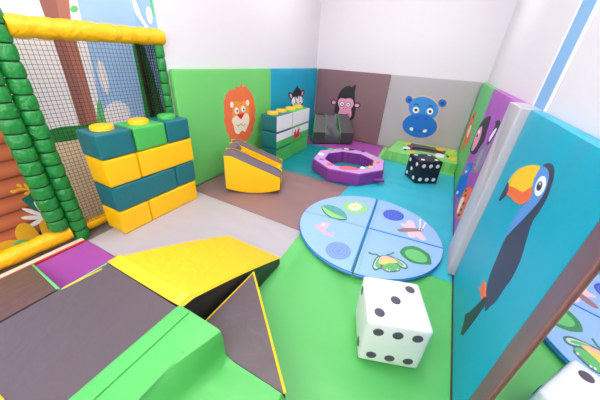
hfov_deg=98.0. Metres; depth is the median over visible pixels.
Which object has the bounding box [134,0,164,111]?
print
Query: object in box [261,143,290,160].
block
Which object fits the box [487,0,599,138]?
wall
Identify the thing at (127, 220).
block
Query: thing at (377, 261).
picture
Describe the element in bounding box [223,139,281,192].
seat
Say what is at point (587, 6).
trim
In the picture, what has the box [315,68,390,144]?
pad
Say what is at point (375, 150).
floor mat
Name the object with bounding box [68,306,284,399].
block
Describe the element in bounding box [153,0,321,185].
wall
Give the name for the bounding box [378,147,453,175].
floor mat
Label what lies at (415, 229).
picture
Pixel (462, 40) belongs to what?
wall
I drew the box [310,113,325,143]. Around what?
cushion
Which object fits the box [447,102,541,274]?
pad
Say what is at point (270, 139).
block
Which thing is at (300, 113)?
block
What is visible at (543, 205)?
wall panel
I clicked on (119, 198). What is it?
block
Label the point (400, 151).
pad
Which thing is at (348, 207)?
picture
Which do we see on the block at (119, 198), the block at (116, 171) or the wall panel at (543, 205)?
the block at (116, 171)
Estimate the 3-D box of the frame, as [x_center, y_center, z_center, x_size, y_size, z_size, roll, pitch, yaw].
[-1.776,-0.400,1.287,0.295,1.785,2.540,17,31,23]
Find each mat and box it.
[35,241,113,289]
[88,192,299,257]
[196,170,347,230]
[259,234,451,399]
[282,143,361,186]
[299,196,442,281]
[307,134,382,156]
[340,158,453,282]
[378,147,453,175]
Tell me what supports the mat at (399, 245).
on the floor mat at (433, 203)
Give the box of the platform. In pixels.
[0,263,175,399]
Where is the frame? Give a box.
[0,8,173,269]
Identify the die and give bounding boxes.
[356,277,432,367]
[405,154,442,183]
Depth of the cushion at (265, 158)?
2.85 m
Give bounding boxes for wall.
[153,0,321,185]
[314,0,517,149]
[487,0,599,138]
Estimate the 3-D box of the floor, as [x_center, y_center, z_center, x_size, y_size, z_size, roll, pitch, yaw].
[-0.372,0.402,1.976,3.100,0.100,6.900,17,31,23]
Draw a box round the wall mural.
[0,0,164,250]
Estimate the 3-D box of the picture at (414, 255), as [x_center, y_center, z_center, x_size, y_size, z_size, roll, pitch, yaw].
[0.831,0.395,1.886,0.212,0.002,0.204,12,30,14]
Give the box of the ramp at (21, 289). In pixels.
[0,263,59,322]
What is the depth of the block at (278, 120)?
3.16 m
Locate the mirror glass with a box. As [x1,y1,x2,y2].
[491,266,599,399]
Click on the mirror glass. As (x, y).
(561, 361)
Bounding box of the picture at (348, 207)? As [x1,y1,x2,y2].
[343,202,366,212]
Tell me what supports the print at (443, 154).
on the pad at (400, 151)
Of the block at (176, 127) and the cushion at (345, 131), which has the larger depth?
the cushion at (345, 131)
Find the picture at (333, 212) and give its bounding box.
[321,205,346,219]
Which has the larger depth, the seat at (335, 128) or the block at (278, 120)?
the seat at (335, 128)
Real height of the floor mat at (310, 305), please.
0.033 m
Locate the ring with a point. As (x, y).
(372, 169)
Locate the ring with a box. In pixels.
[312,148,384,185]
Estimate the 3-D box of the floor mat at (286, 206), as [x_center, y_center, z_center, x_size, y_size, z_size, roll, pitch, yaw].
[-0.289,-0.108,2.767,1.350,0.038,1.026,17,31,23]
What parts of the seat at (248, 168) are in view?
seat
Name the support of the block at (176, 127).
on the block at (156, 159)
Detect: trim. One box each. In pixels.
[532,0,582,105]
[534,0,596,110]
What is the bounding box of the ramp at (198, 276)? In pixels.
[108,236,279,319]
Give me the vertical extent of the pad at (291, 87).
1.081 m
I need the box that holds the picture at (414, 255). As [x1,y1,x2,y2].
[400,246,431,264]
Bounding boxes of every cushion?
[231,139,281,165]
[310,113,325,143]
[338,114,353,143]
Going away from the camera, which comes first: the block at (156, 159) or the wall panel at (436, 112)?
the block at (156, 159)
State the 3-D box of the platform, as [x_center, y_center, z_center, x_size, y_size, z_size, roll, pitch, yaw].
[-0.904,0.691,0.813,0.464,0.363,0.938,17,31,23]
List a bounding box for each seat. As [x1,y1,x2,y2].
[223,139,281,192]
[310,113,353,143]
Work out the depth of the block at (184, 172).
2.26 m
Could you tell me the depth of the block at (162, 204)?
2.22 m
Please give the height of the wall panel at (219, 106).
1.081 m
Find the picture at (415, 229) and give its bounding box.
[397,219,425,239]
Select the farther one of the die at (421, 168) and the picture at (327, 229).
the die at (421, 168)
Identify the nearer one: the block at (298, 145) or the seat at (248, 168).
the seat at (248, 168)
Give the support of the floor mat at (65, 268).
on the floor
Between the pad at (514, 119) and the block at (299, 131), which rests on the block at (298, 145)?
the block at (299, 131)
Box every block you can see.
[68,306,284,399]
[75,123,135,160]
[85,153,140,187]
[94,167,177,211]
[102,201,152,233]
[114,117,166,150]
[133,138,192,176]
[146,180,196,218]
[148,113,189,142]
[174,160,194,185]
[261,108,292,131]
[261,127,291,148]
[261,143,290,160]
[284,105,309,125]
[291,121,308,141]
[291,135,307,155]
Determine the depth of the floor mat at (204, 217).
2.04 m
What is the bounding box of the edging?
[0,238,85,278]
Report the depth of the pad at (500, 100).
2.18 m
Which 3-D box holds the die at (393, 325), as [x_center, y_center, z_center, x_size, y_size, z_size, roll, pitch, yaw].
[0.434,0.584,1.272,0.282,0.282,0.283,7,29,6]
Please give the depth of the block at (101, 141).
1.68 m
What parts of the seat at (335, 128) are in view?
seat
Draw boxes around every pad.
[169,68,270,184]
[269,68,317,133]
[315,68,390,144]
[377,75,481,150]
[381,140,457,173]
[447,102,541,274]
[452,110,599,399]
[454,89,525,232]
[455,83,497,188]
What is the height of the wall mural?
2.640 m
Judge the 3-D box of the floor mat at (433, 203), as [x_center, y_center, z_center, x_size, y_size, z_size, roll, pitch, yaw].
[1.030,-0.033,2.795,1.096,0.038,2.258,17,31,23]
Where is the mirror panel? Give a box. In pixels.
[469,220,599,399]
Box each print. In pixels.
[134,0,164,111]
[403,142,456,160]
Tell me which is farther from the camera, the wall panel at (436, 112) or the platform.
the wall panel at (436, 112)
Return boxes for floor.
[0,172,454,399]
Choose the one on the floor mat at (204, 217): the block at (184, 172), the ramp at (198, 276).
the ramp at (198, 276)
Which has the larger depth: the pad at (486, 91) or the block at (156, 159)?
the pad at (486, 91)
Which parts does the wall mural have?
grass blade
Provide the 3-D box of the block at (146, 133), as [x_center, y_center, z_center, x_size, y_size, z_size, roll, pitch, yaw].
[-1.178,-0.504,1.940,0.223,0.194,0.247,17,31,23]
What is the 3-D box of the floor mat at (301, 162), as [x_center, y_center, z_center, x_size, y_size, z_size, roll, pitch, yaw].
[0.249,-0.554,3.646,1.373,0.038,1.213,17,31,23]
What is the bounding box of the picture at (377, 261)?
[368,252,407,271]
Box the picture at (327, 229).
[315,222,334,236]
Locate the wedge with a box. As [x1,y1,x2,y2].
[205,272,285,397]
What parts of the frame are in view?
post, post, post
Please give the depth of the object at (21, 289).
1.15 m
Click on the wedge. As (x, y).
(241, 319)
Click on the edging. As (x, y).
(77, 242)

